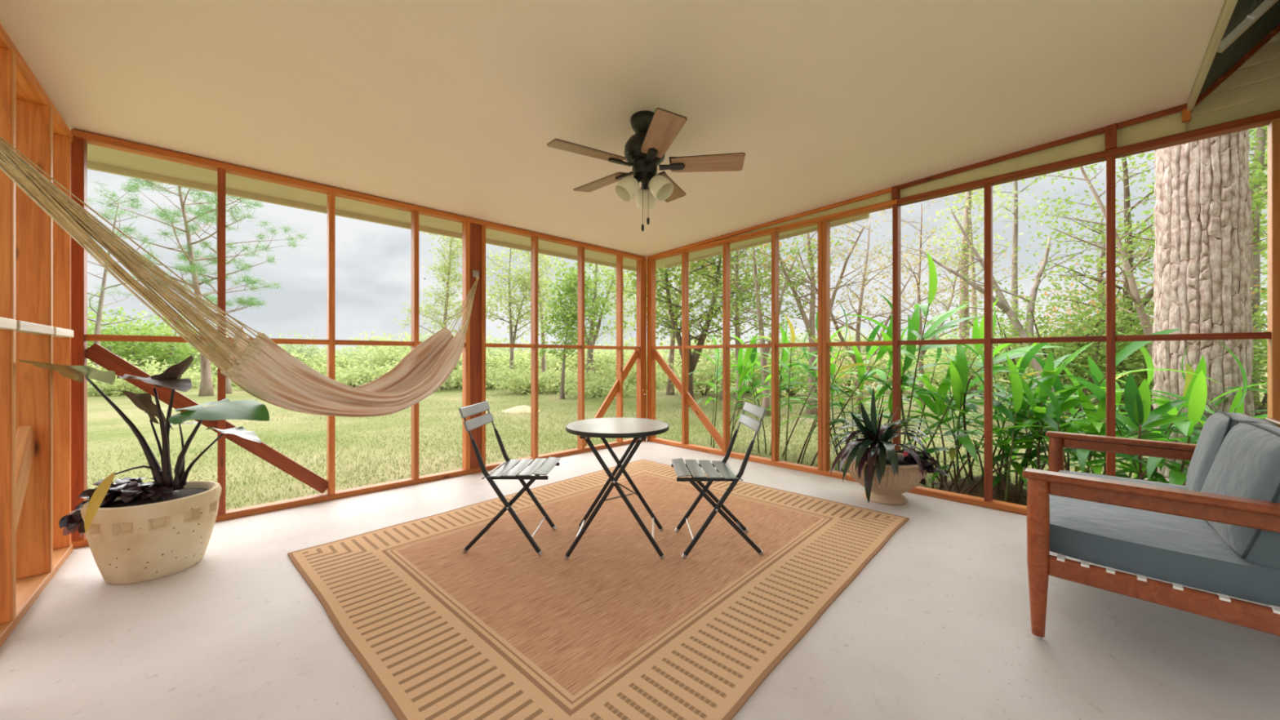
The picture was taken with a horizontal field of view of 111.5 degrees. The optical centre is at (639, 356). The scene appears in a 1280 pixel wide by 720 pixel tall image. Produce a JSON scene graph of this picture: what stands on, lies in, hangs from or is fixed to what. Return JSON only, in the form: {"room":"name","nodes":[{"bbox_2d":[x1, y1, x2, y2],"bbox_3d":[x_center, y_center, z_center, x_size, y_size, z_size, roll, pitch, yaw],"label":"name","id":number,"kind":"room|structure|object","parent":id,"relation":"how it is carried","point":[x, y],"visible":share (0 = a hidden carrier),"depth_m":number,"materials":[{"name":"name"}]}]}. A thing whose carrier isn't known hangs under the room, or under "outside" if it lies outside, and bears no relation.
{"room":"sunroom","nodes":[
{"label":"sunroom","id":0,"kind":"room"},
{"bbox_2d":[0,23,73,647],"bbox_3d":[-3.393,-0.185,-0.841,4.865,2.601,4.700,0,0,-44],"label":"wall","id":1,"kind":"structure","parent":0,"point":[35,251],"depth_m":2.12,"materials":[{"name":"brown wood"}]},
{"bbox_2d":[80,480,222,584],"bbox_3d":[-2.549,0.917,2.300,0.495,0.395,0.495,0,0,-44],"label":"pot","id":2,"kind":"object","parent":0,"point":[140,538],"depth_m":2.16,"materials":[{"name":"ceramic"}]},
{"bbox_2d":[71,128,646,548],"bbox_3d":[-1.636,-0.104,4.189,4.700,2.438,0.096,0,0,-44],"label":"wall","id":3,"kind":"structure","parent":0,"point":[473,230],"depth_m":3.39,"materials":[{"name":"brown wood"}]},
{"bbox_2d":[0,136,479,417],"bbox_3d":[-1.857,-0.188,2.782,0.370,1.181,2.836,0,0,12],"label":"hammock","id":4,"kind":"object","parent":3,"relation":"attached to","point":[260,366],"visible":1,"depth_m":2.15,"materials":[{"name":"fabric"}]},
{"bbox_2d":[87,143,665,273],"bbox_3d":[-1.841,-1.312,4.415,5.920,0.085,0.525,0,0,-44],"label":"eave","id":5,"kind":"object","parent":3,"relation":"attached to","point":[100,158],"visible":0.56,"depth_m":3.59},
{"bbox_2d":[0,0,1225,257],"bbox_3d":[-0.132,-1.466,2.552,4.910,0.282,4.630,0,0,-44],"label":"ceiling","id":6,"kind":"structure","parent":0,"point":[455,107],"depth_m":2.27,"materials":[{"name":"beige paint"}]},
{"bbox_2d":[546,107,745,231],"bbox_3d":[0.004,-1.076,2.593,1.133,0.670,1.104,0,0,-44],"label":"ceiling fan","id":7,"kind":"object","parent":6,"relation":"hanging from","point":[646,149],"visible":1,"depth_m":2.50,"materials":[{"name":"brown wood"}]},
{"bbox_2d":[0,440,1279,719],"bbox_3d":[0.060,1.240,2.400,4.975,0.250,5.065,0,0,-44],"label":"floor","id":8,"kind":"structure","parent":0,"point":[936,625],"depth_m":1.73,"materials":[{"name":"concrete"}]},
{"bbox_2d":[17,355,269,584],"bbox_3d":[-2.511,0.554,2.283,0.796,1.122,1.278,0,0,-44],"label":"potted plant","id":9,"kind":"object","parent":8,"relation":"on","point":[135,531],"visible":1,"depth_m":2.20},
{"bbox_2d":[287,459,909,719],"bbox_3d":[-0.097,1.109,2.748,2.494,0.010,3.018,0,0,43],"label":"area rug","id":10,"kind":"object","parent":8,"relation":"on","point":[499,628],"visible":0.9,"depth_m":2.00,"materials":[{"name":"beige carpet"}]},
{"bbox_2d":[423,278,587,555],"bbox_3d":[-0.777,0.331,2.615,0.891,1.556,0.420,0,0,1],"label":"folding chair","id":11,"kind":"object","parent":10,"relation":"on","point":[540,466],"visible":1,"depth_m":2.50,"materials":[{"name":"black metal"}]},
{"bbox_2d":[564,417,669,559],"bbox_3d":[-0.132,0.755,2.586,0.609,0.707,0.609,0,0,2],"label":"bistro table","id":12,"kind":"object","parent":10,"relation":"on","point":[639,428],"visible":1,"depth_m":2.43,"materials":[{"name":"grey paint"}]},
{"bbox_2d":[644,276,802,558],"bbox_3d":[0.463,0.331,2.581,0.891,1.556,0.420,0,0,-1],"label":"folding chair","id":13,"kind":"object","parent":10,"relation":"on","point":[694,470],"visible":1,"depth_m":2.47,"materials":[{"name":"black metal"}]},
{"bbox_2d":[822,387,950,505],"bbox_3d":[1.849,0.672,3.361,0.846,0.886,0.721,0,0,9],"label":"leaf plant","id":14,"kind":"object","parent":8,"relation":"on","point":[885,473],"visible":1,"depth_m":3.24,"materials":[{"name":"green plant"}]},
{"bbox_2d":[1022,410,1279,639],"bbox_3d":[2.302,0.681,1.899,1.367,0.867,0.850,0,0,-44],"label":"sofa","id":15,"kind":"object","parent":8,"relation":"on","point":[1219,532],"visible":1,"depth_m":1.57,"materials":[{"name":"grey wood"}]},
{"bbox_2d":[1048,470,1279,606],"bbox_3d":[2.276,0.721,1.923,1.255,0.146,0.710,0,0,-44],"label":"seat cushion","id":16,"kind":"object","parent":15,"relation":"on","point":[1179,550],"depth_m":1.57,"materials":[{"name":"fabric"}]},
{"bbox_2d":[1186,412,1272,492],"bbox_3d":[2.652,0.467,1.966,0.605,0.430,0.175,2,11,-41],"label":"cushion","id":17,"kind":"object","parent":15,"relation":"on","point":[1215,429],"depth_m":1.88,"materials":[{"name":"fabric"}]},
{"bbox_2d":[1200,422,1279,569],"bbox_3d":[2.209,0.467,1.538,0.175,0.430,0.605,19,15,41],"label":"cushion","id":18,"kind":"object","parent":15,"relation":"on","point":[1246,464],"depth_m":1.46,"materials":[{"name":"fabric"}]},
{"bbox_2d":[646,110,1279,515],"bbox_3d":[1.796,-0.181,4.080,0.098,2.593,4.830,0,0,-44],"label":"wall","id":19,"kind":"structure","parent":0,"point":[1272,119],"depth_m":3.52,"materials":[{"name":"brown wood"}]},
{"bbox_2d":[646,213,869,267],"bbox_3d":[1.164,-1.345,5.082,0.390,0.177,2.690,0,0,-44],"label":"eave","id":20,"kind":"object","parent":19,"relation":"attached to","point":[672,261],"visible":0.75,"depth_m":5.14},
{"bbox_2d":[653,187,891,257],"bbox_3d":[1.156,-1.364,4.698,0.030,0.131,2.811,0,0,-44],"label":"trim","id":21,"kind":"structure","parent":19,"relation":"attached to","point":[886,190],"depth_m":4.34,"materials":[{"name":"brown wood"}]},
{"bbox_2d":[711,111,1185,242],"bbox_3d":[2.039,-1.405,3.856,0.025,0.163,3.490,0,0,-44],"label":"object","id":22,"kind":"structure","parent":19,"relation":"attached to","point":[1171,124],"depth_m":3.05,"materials":[{"name":"paint"}]},
{"bbox_2d":[898,127,1105,189],"bbox_3d":[2.578,-1.438,3.225,0.030,0.072,1.180,0,0,-44],"label":"trim","id":23,"kind":"structure","parent":19,"relation":"attached to","point":[1097,131],"depth_m":3.13,"materials":[{"name":"brown wood"}]},
{"bbox_2d":[1116,103,1186,128],"bbox_3d":[3.123,-1.466,2.661,0.030,0.040,0.286,0,0,-44],"label":"trim","id":24,"kind":"structure","parent":19,"relation":"attached to","point":[1178,108],"depth_m":2.65,"materials":[{"name":"brown wood"}]},
{"bbox_2d":[1185,31,1279,131],"bbox_3d":[3.431,-1.626,2.433,0.027,0.599,0.630,0,0,-44],"label":"siding","id":25,"kind":"object","parent":19,"relation":"attached to","point":[1253,89],"visible":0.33,"depth_m":2.44,"materials":[{"name":"beige wood"}]},
{"bbox_2d":[1186,0,1279,113],"bbox_3d":[1.886,-1.821,0.794,5.050,0.762,0.712,0,0,-44],"label":"roof gable","id":26,"kind":"object","parent":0,"point":[1242,27],"visible":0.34,"depth_m":2.20,"materials":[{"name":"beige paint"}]},
{"label":"outside","id":27,"kind":"structure","parent":0,"visible":0},
{"bbox_2d":[87,357,1267,510],"bbox_3d":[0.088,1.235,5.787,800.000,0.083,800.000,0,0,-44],"label":"lawn","id":28,"kind":"structure","parent":27,"point":[99,410],"depth_m":6.78,"materials":[{"name":"green plant"}]},
{"bbox_2d":[87,180,170,369],"bbox_3d":[-21.039,-2.685,16.655,3.730,8.000,4.178,0,0,33],"label":"young pine","id":29,"kind":"object","parent":28,"relation":"on","point":[100,310],"visible":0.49,"depth_m":17.10,"materials":[{"name":"green plant"}]},
{"bbox_2d":[87,292,186,366],"bbox_3d":[-27.073,-0.955,21.966,7.170,4.527,6.835,0,0,-14],"label":"bush","id":30,"kind":"object","parent":28,"relation":"on","point":[115,319],"visible":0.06,"depth_m":21.84,"materials":[{"name":"green plant"}]},
{"bbox_2d":[87,370,186,396],"bbox_3d":[-17.213,0.925,14.445,3.132,0.970,3.541,0,0,33],"label":"bush","id":31,"kind":"object","parent":28,"relation":"on","point":[113,389],"visible":0.38,"depth_m":13.94,"materials":[{"name":"green plant"}]},
{"bbox_2d":[87,307,211,372],"bbox_3d":[-23.929,-0.611,21.058,6.263,4.243,6.203,0,0,-28],"label":"bush","id":32,"kind":"object","parent":28,"relation":"on","point":[130,348],"visible":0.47,"depth_m":20.63,"materials":[{"name":"green plant"}]},
{"bbox_2d":[87,355,217,388],"bbox_3d":[-18.367,0.636,16.998,4.296,1.422,5.168,0,0,14],"label":"bush","id":33,"kind":"object","parent":28,"relation":"on","point":[192,375],"visible":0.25,"depth_m":16.91,"materials":[{"name":"green plant"}]},
{"bbox_2d":[107,302,246,376],"bbox_3d":[-26.208,-0.736,25.142,6.743,4.246,6.695,0,0,-35],"label":"bush","id":34,"kind":"object","parent":28,"relation":"on","point":[191,364],"visible":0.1,"depth_m":24.28,"materials":[{"name":"green plant"}]},
{"bbox_2d":[93,176,302,396],"bbox_3d":[-13.641,-2.724,13.044,4.726,8.078,5.258,0,0,-7],"label":"tree","id":35,"kind":"object","parent":28,"relation":"on","point":[206,388],"visible":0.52,"depth_m":13.40,"materials":[{"name":"green plant"}]},
{"bbox_2d":[89,178,308,394],"bbox_3d":[-14.189,-2.671,14.319,5.298,7.972,3.640,0,0,-33],"label":"young pine","id":36,"kind":"object","parent":28,"relation":"on","point":[228,382],"visible":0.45,"depth_m":14.48,"materials":[{"name":"green plant"}]},
{"bbox_2d":[250,324,341,364],"bbox_3d":[-20.314,-0.232,25.940,5.167,3.194,4.821,0,0,-11],"label":"bush","id":37,"kind":"object","parent":28,"relation":"on","point":[313,349],"visible":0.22,"depth_m":25.53,"materials":[{"name":"green plant"}]},
{"bbox_2d":[291,349,373,377],"bbox_3d":[-17.302,0.537,23.958,4.876,1.857,5.035,0,0,-39],"label":"bush","id":38,"kind":"object","parent":28,"relation":"on","point":[340,364],"visible":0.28,"depth_m":23.56,"materials":[{"name":"green plant"}]},
{"bbox_2d":[311,355,398,386],"bbox_3d":[-11.769,0.646,17.929,4.616,1.445,4.369,0,0,-44],"label":"bush","id":39,"kind":"object","parent":28,"relation":"on","point":[344,379],"visible":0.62,"depth_m":17.63,"materials":[{"name":"green plant"}]},
{"bbox_2d":[346,333,411,373],"bbox_3d":[-15.176,-0.025,27.053,6.376,2.752,6.269,0,0,-3],"label":"bush","id":40,"kind":"object","parent":28,"relation":"on","point":[390,351],"visible":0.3,"depth_m":26.05,"materials":[{"name":"green plant"}]},
{"bbox_2d":[392,231,462,390],"bbox_3d":[-7.463,-1.936,16.591,3.086,6.501,2.726,0,0,35],"label":"young pine","id":41,"kind":"object","parent":28,"relation":"on","point":[447,271],"visible":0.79,"depth_m":16.43,"materials":[{"name":"green plant"}]},
{"bbox_2d":[446,360,530,389],"bbox_3d":[-5.933,0.732,16.998,3.895,1.248,3.242,0,0,22],"label":"bush","id":42,"kind":"object","parent":28,"relation":"on","point":[489,384],"visible":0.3,"depth_m":16.75,"materials":[{"name":"green plant"}]},
{"bbox_2d":[453,349,549,379],"bbox_3d":[-7.151,0.490,21.926,4.682,1.989,4.340,0,0,-44],"label":"bush","id":43,"kind":"object","parent":28,"relation":"on","point":[494,362],"visible":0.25,"depth_m":21.64,"materials":[{"name":"green plant"}]},
{"bbox_2d":[485,245,557,371],"bbox_3d":[-5.421,-2.147,18.164,4.103,6.924,4.397,0,0,-23],"label":"broadleaf tree","id":44,"kind":"object","parent":28,"relation":"on","point":[510,298],"visible":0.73,"depth_m":18.02,"materials":[{"name":"green plant"}]},
{"bbox_2d":[485,342,571,373],"bbox_3d":[-6.675,0.214,25.856,5.830,2.510,5.394,0,0,-44],"label":"bush","id":45,"kind":"object","parent":28,"relation":"on","point":[549,359],"visible":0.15,"depth_m":25.44,"materials":[{"name":"green plant"}]},
{"bbox_2d":[485,362,577,395],"bbox_3d":[-3.896,0.814,15.137,3.740,1.236,4.123,0,0,-44],"label":"bush","id":46,"kind":"object","parent":28,"relation":"on","point":[525,381],"visible":0.73,"depth_m":14.56,"materials":[{"name":"green plant"}]},
{"bbox_2d":[500,248,565,374],"bbox_3d":[-4.437,-2.141,19.293,2.833,6.912,3.669,0,0,-35],"label":"young pine","id":47,"kind":"object","parent":28,"relation":"on","point":[543,359],"visible":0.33,"depth_m":19.07,"materials":[{"name":"green plant"}]},
{"bbox_2d":[521,267,610,399],"bbox_3d":[-2.110,-0.653,12.514,2.587,3.936,2.347,0,0,-44],"label":"broadleaf tree","id":48,"kind":"object","parent":28,"relation":"on","point":[564,317],"visible":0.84,"depth_m":12.43,"materials":[{"name":"green plant"}]},
{"bbox_2d":[523,364,614,394],"bbox_3d":[-2.563,0.841,15.325,4.233,1.143,3.908,0,0,-44],"label":"bush","id":49,"kind":"object","parent":28,"relation":"on","point":[571,379],"visible":0.19,"depth_m":14.93,"materials":[{"name":"green plant"}]},
{"bbox_2d":[528,256,636,381],"bbox_3d":[-1.800,-1.866,16.132,4.435,6.361,3.234,0,0,-44],"label":"broadleaf tree","id":50,"kind":"object","parent":28,"relation":"on","point":[589,355],"visible":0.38,"depth_m":15.90,"materials":[{"name":"green plant"}]},
{"bbox_2d":[555,338,633,374],"bbox_3d":[-2.726,0.160,26.933,4.958,2.682,5.697,0,0,25],"label":"bush","id":51,"kind":"object","parent":28,"relation":"on","point":[606,355],"visible":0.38,"depth_m":26.27,"materials":[{"name":"green plant"}]},
{"bbox_2d":[545,372,647,400],"bbox_3d":[-1.016,0.930,13.501,3.386,0.939,3.500,0,0,-44],"label":"bush","id":52,"kind":"object","parent":28,"relation":"on","point":[599,390],"visible":0.66,"depth_m":13.04,"materials":[{"name":"green plant"}]},
{"bbox_2d":[585,263,636,367],"bbox_3d":[-0.788,-1.698,18.959,3.087,6.026,2.899,0,0,-44],"label":"young pine","id":53,"kind":"object","parent":28,"relation":"on","point":[607,267],"visible":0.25,"depth_m":18.65,"materials":[{"name":"green plant"}]},
{"bbox_2d":[567,351,675,390],"bbox_3d":[-0.619,0.574,14.917,3.734,1.576,3.723,0,0,-8],"label":"bush","id":54,"kind":"object","parent":28,"relation":"on","point":[632,375],"visible":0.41,"depth_m":14.51,"materials":[{"name":"green plant"}]},
{"bbox_2d":[595,328,733,385],"bbox_3d":[0.737,0.035,18.647,5.348,2.692,5.568,0,0,-44],"label":"bush","id":55,"kind":"object","parent":28,"relation":"on","point":[679,363],"visible":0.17,"depth_m":18.82,"materials":[{"name":"green plant"}]},
{"bbox_2d":[603,258,764,395],"bbox_3d":[1.253,-2.654,14.246,4.608,7.938,4.848,0,0,-44],"label":"broadleaf tree","id":56,"kind":"object","parent":28,"relation":"on","point":[669,386],"visible":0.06,"depth_m":13.94,"materials":[{"name":"green plant"}]},
{"bbox_2d":[591,248,803,406],"bbox_3d":[1.569,-1.776,11.161,4.821,6.183,4.384,0,0,29],"label":"oak tree","id":57,"kind":"object","parent":28,"relation":"on","point":[673,325],"visible":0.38,"depth_m":10.88,"materials":[{"name":"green plant"}]},
{"bbox_2d":[659,325,746,369],"bbox_3d":[5.146,-0.701,42.630,8.588,4.465,8.517,0,0,-44],"label":"bush","id":58,"kind":"object","parent":28,"relation":"on","point":[708,350],"visible":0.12,"depth_m":41.62,"materials":[{"name":"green plant"}]},
{"bbox_2d":[655,351,770,397],"bbox_3d":[2.329,0.590,13.780,4.097,1.684,4.033,0,0,23],"label":"bush","id":59,"kind":"object","parent":28,"relation":"on","point":[700,375],"visible":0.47,"depth_m":13.52,"materials":[{"name":"green plant"}]},
{"bbox_2d":[688,332,771,448],"bbox_3d":[1.323,0.459,5.925,1.251,1.618,1.197,0,0,-44],"label":"clump","id":60,"kind":"object","parent":28,"relation":"on","point":[744,372],"visible":0.81,"depth_m":5.72,"materials":[{"name":"green plant"}]},
{"bbox_2d":[664,237,811,408],"bbox_3d":[2.338,-1.902,10.709,3.614,6.434,4.366,0,0,-18],"label":"oak tree","id":61,"kind":"object","parent":28,"relation":"on","point":[737,333],"visible":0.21,"depth_m":10.53,"materials":[{"name":"green plant"}]},
{"bbox_2d":[697,337,817,395],"bbox_3d":[3.598,0.366,14.889,4.574,2.016,4.919,0,0,25],"label":"bush","id":62,"kind":"object","parent":28,"relation":"on","point":[734,357],"visible":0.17,"depth_m":14.47,"materials":[{"name":"green plant"}]},
{"bbox_2d":[706,325,858,457],"bbox_3d":[1.731,0.454,5.574,1.229,1.629,1.475,0,0,-26],"label":"clump","id":63,"kind":"object","parent":28,"relation":"on","point":[784,357],"visible":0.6,"depth_m":5.49,"materials":[{"name":"green plant"}]},
{"bbox_2d":[706,231,860,416],"bbox_3d":[2.872,-1.368,9.204,3.052,5.366,2.938,0,0,17],"label":"broadleaf tree","id":64,"kind":"object","parent":28,"relation":"on","point":[766,401],"visible":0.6,"depth_m":9.14,"materials":[{"name":"green plant"}]},
{"bbox_2d":[729,348,853,396],"bbox_3d":[4.844,0.405,13.829,4.448,1.999,3.931,0,0,-13],"label":"bush","id":65,"kind":"object","parent":28,"relation":"on","point":[805,379],"visible":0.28,"depth_m":13.59,"materials":[{"name":"green plant"}]},
{"bbox_2d":[737,222,915,414],"bbox_3d":[3.794,-1.423,9.850,4.385,5.476,3.282,0,0,-1],"label":"broadleaf tree","id":66,"kind":"object","parent":28,"relation":"on","point":[807,322],"visible":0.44,"depth_m":9.51,"materials":[{"name":"green plant"}]},
{"bbox_2d":[750,301,902,466],"bbox_3d":[1.866,0.308,4.773,1.729,1.923,0.840,0,0,31],"label":"clump","id":67,"kind":"object","parent":28,"relation":"on","point":[882,350],"visible":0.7,"depth_m":4.73,"materials":[{"name":"green plant"}]},
{"bbox_2d":[765,315,923,471],"bbox_3d":[2.203,0.437,4.635,1.041,1.662,1.340,0,0,-44],"label":"clump","id":68,"kind":"object","parent":28,"relation":"on","point":[911,336],"visible":0.59,"depth_m":4.39,"materials":[{"name":"green plant"}]},
{"bbox_2d":[758,339,935,395],"bbox_3d":[6.979,0.420,14.921,5.398,1.968,4.703,0,0,-16],"label":"bush","id":69,"kind":"object","parent":28,"relation":"on","point":[845,384],"visible":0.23,"depth_m":14.49,"materials":[{"name":"green plant"}]},
{"bbox_2d":[817,320,883,368],"bbox_3d":[19.940,-0.944,41.372,8.229,4.954,8.282,0,0,-19],"label":"bush","id":70,"kind":"object","parent":28,"relation":"on","point":[842,332],"visible":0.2,"depth_m":40.97,"materials":[{"name":"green plant"}]},
{"bbox_2d":[778,310,928,462],"bbox_3d":[2.581,0.294,5.118,1.610,1.950,1.784,0,0,-16],"label":"clump","id":71,"kind":"object","parent":28,"relation":"on","point":[882,375],"visible":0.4,"depth_m":5.25,"materials":[{"name":"green plant"}]},
{"bbox_2d":[742,211,982,411],"bbox_3d":[4.852,-1.191,9.754,4.858,5.012,3.601,0,0,-10],"label":"broadleaf tree","id":72,"kind":"object","parent":28,"relation":"on","point":[860,298],"visible":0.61,"depth_m":9.89,"materials":[{"name":"green plant"}]},
{"bbox_2d":[842,346,955,393],"bbox_3d":[8.996,0.442,14.784,4.937,1.743,5.057,0,0,-44],"label":"bush","id":73,"kind":"object","parent":28,"relation":"on","point":[931,359],"visible":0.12,"depth_m":14.43,"materials":[{"name":"green plant"}]},
{"bbox_2d":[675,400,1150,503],"bbox_3d":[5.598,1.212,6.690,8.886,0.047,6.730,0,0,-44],"label":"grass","id":74,"kind":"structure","parent":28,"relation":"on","point":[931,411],"depth_m":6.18,"materials":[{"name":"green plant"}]},
{"bbox_2d":[862,302,978,448],"bbox_3d":[2.864,0.314,4.326,1.369,1.731,0.223,0,0,-10],"label":"clump","id":75,"kind":"object","parent":28,"relation":"on","point":[915,318],"visible":0.52,"depth_m":4.32,"materials":[{"name":"green plant"}]},
{"bbox_2d":[836,251,1037,452],"bbox_3d":[2.681,0.191,4.110,1.193,2.154,1.381,0,0,-9],"label":"clump","id":76,"kind":"object","parent":28,"relation":"on","point":[932,271],"visible":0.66,"depth_m":3.98,"materials":[{"name":"green plant"}]},
{"bbox_2d":[842,191,1033,406],"bbox_3d":[7.397,-1.609,10.955,4.761,5.849,3.897,0,0,-44],"label":"broadleaf tree","id":77,"kind":"object","parent":28,"relation":"on","point":[917,291],"visible":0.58,"depth_m":11.01,"materials":[{"name":"green plant"}]},
{"bbox_2d":[926,183,1011,400],"bbox_3d":[9.099,-3.904,12.086,2.364,10.437,1.786,0,0,-44],"label":"pine","id":78,"kind":"object","parent":28,"relation":"on","point":[966,222],"visible":0.28,"depth_m":11.97,"materials":[{"name":"green plant"}]},
{"bbox_2d":[929,441,1013,502],"bbox_3d":[2.889,1.000,3.872,0.441,0.521,0.667,0,0,-44],"label":"cane","id":79,"kind":"object","parent":28,"relation":"on","point":[941,479],"visible":0.59,"depth_m":3.82,"materials":[{"name":"green plant"}]},
{"bbox_2d":[864,326,1079,480],"bbox_3d":[3.223,0.443,4.250,1.411,1.652,1.778,0,0,9],"label":"clump","id":80,"kind":"object","parent":28,"relation":"on","point":[958,376],"visible":0.57,"depth_m":3.94,"materials":[{"name":"green plant"}]},
{"bbox_2d":[921,187,1026,393],"bbox_3d":[11.202,-4.182,15.202,2.570,10.993,2.825,0,0,5],"label":"pine","id":81,"kind":"object","parent":28,"relation":"on","point":[973,293],"visible":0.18,"depth_m":15.01,"materials":[{"name":"green plant"}]},
{"bbox_2d":[935,475,1026,506],"bbox_3d":[3.167,1.170,3.965,1.100,0.190,1.100,0,0,-44],"label":"mound","id":82,"kind":"object","parent":28,"relation":"on","point":[978,491],"visible":0.32,"depth_m":3.80,"materials":[{"name":"brown soil"}]},
{"bbox_2d":[901,373,981,481],"bbox_3d":[2.917,0.666,4.209,0.793,1.044,0.302,0,0,16],"label":"clump","id":83,"kind":"object","parent":82,"relation":"on","point":[943,388],"visible":0.52,"depth_m":4.19,"materials":[{"name":"green plant"}]},
{"bbox_2d":[917,345,1067,480],"bbox_3d":[3.346,0.503,4.077,1.702,1.229,0.335,0,0,-4],"label":"clump","id":84,"kind":"object","parent":82,"relation":"on","point":[999,358],"visible":0.54,"depth_m":4.01,"materials":[{"name":"green plant"}]},
{"bbox_2d":[891,350,1085,502],"bbox_3d":[3.099,0.606,3.706,1.435,1.327,1.012,0,0,-7],"label":"clump","id":85,"kind":"object","parent":28,"relation":"on","point":[1016,384],"visible":0.71,"depth_m":3.67,"materials":[{"name":"green plant"}]},
{"bbox_2d":[911,318,1082,403],"bbox_3d":[9.308,0.062,11.476,4.120,2.623,3.717,0,0,-27],"label":"bush","id":86,"kind":"object","parent":28,"relation":"on","point":[969,359],"visible":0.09,"depth_m":11.49,"materials":[{"name":"green plant"}]},
{"bbox_2d":[874,192,1128,429],"bbox_3d":[6.596,-0.869,8.303,2.302,4.479,3.590,0,0,-44],"label":"forked tree","id":87,"kind":"object","parent":28,"relation":"on","point":[1001,304],"visible":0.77,"depth_m":7.92,"materials":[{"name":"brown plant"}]},
{"bbox_2d":[964,169,1066,337],"bbox_3d":[11.690,-4.132,13.457,3.266,10.893,3.357,0,0,23],"label":"pine","id":88,"kind":"object","parent":28,"relation":"on","point":[1015,237],"visible":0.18,"depth_m":13.46,"materials":[{"name":"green plant"}]},
{"bbox_2d":[920,243,1155,425],"bbox_3d":[7.375,-0.240,8.067,3.832,3.117,3.739,0,0,36],"label":"bush","id":89,"kind":"object","parent":28,"relation":"on","point":[1006,348],"visible":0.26,"depth_m":7.73,"materials":[{"name":"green plant"}]},
{"bbox_2d":[995,382,1096,469],"bbox_3d":[3.349,0.674,3.653,0.794,0.920,0.278,0,0,9],"label":"clump","id":90,"kind":"object","parent":28,"relation":"on","point":[1069,404],"visible":0.56,"depth_m":3.56,"materials":[{"name":"green plant"}]},
{"bbox_2d":[949,266,1154,433],"bbox_3d":[7.558,-0.184,7.511,3.561,3.005,2.976,0,0,17],"label":"bush","id":91,"kind":"object","parent":28,"relation":"on","point":[1085,355],"visible":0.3,"depth_m":7.32,"materials":[{"name":"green plant"}]},
{"bbox_2d":[968,355,1199,483],"bbox_3d":[3.519,0.624,3.478,1.405,1.290,1.091,0,0,13],"label":"clump","id":92,"kind":"object","parent":28,"relation":"on","point":[1082,454],"visible":0.42,"depth_m":3.42,"materials":[{"name":"green plant"}]},
{"bbox_2d":[1013,151,1155,432],"bbox_3d":[7.587,-1.420,7.139,2.470,5.471,2.631,0,0,-21],"label":"broadleaf tree","id":93,"kind":"object","parent":28,"relation":"on","point":[1130,281],"visible":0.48,"depth_m":7.00,"materials":[{"name":"green plant"}]},
{"bbox_2d":[961,299,1221,486],"bbox_3d":[3.912,0.318,4.033,1.760,1.905,1.715,0,0,-44],"label":"clump","id":94,"kind":"object","parent":28,"relation":"on","point":[977,332],"visible":0.3,"depth_m":3.73,"materials":[{"name":"green plant"}]},
{"bbox_2d":[1007,330,1207,482],"bbox_3d":[4.092,0.505,3.800,1.555,1.528,1.316,0,0,-1],"label":"clump","id":95,"kind":"object","parent":28,"relation":"on","point":[1190,379],"visible":0.23,"depth_m":3.60,"materials":[{"name":"green plant"}]},
{"bbox_2d":[1003,232,1267,407],"bbox_3d":[9.471,-0.531,8.520,3.461,3.767,3.914,0,0,1],"label":"bush","id":96,"kind":"object","parent":28,"relation":"on","point":[1262,237],"visible":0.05,"depth_m":8.72,"materials":[{"name":"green plant"}]},
{"bbox_2d":[1093,372,1188,479],"bbox_3d":[3.846,0.600,3.285,0.781,0.962,0.278,0,0,3],"label":"clump","id":97,"kind":"object","parent":28,"relation":"on","point":[1137,402],"visible":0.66,"depth_m":3.23,"materials":[{"name":"green plant"}]},
{"bbox_2d":[1015,137,1267,416],"bbox_3d":[8.922,-1.564,7.813,3.137,5.758,3.691,0,0,-12],"label":"broadleaf tree","id":98,"kind":"object","parent":28,"relation":"on","point":[1126,181],"visible":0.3,"depth_m":7.84,"materials":[{"name":"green plant"}]},
{"bbox_2d":[1062,342,1247,485],"bbox_3d":[3.948,0.578,3.273,1.490,1.384,1.178,0,0,4],"label":"clump","id":99,"kind":"object","parent":28,"relation":"on","point":[1197,401],"visible":0.3,"depth_m":3.19,"materials":[{"name":"green plant"}]},
{"bbox_2d":[1042,262,1267,411],"bbox_3d":[8.724,-0.128,7.401,3.640,2.928,2.821,0,0,-7],"label":"bush","id":100,"kind":"object","parent":28,"relation":"on","point":[1151,301],"visible":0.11,"depth_m":7.36,"materials":[{"name":"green plant"}]},
{"bbox_2d":[1085,255,1267,419],"bbox_3d":[9.720,-0.395,7.009,3.425,3.377,3.221,0,0,27],"label":"bush","id":101,"kind":"object","parent":28,"relation":"on","point":[1264,403],"visible":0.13,"depth_m":6.91,"materials":[{"name":"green plant"}]},
{"bbox_2d":[1120,124,1267,414],"bbox_3d":[10.468,-3.150,7.502,3.354,8.930,3.052,0,0,-17],"label":"pine","id":102,"kind":"object","parent":28,"relation":"on","point":[1255,263],"visible":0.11,"depth_m":7.42,"materials":[{"name":"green plant"}]},
{"bbox_2d":[1143,129,1254,485],"bbox_3d":[5.277,-3.572,4.024,4.114,9.713,4.490,0,0,-28],"label":"pine trunk","id":103,"kind":"object","parent":28,"relation":"on","point":[1202,255],"visible":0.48,"depth_m":3.82,"materials":[{"name":"brown plant"}]},
{"bbox_2d":[1133,127,1267,342],"bbox_3d":[14.687,-2.412,9.409,5.314,7.454,5.334,0,0,-31],"label":"broadleaf tree","id":104,"kind":"object","parent":28,"relation":"on","point":[1262,242],"visible":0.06,"depth_m":9.92,"materials":[{"name":"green plant"}]},
{"bbox_2d":[1173,346,1267,430],"bbox_3d":[5.261,0.555,3.220,1.645,1.429,1.282,0,0,13],"label":"clump","id":105,"kind":"object","parent":28,"relation":"on","point":[1265,415],"visible":0.16,"depth_m":3.65,"materials":[{"name":"green plant"}]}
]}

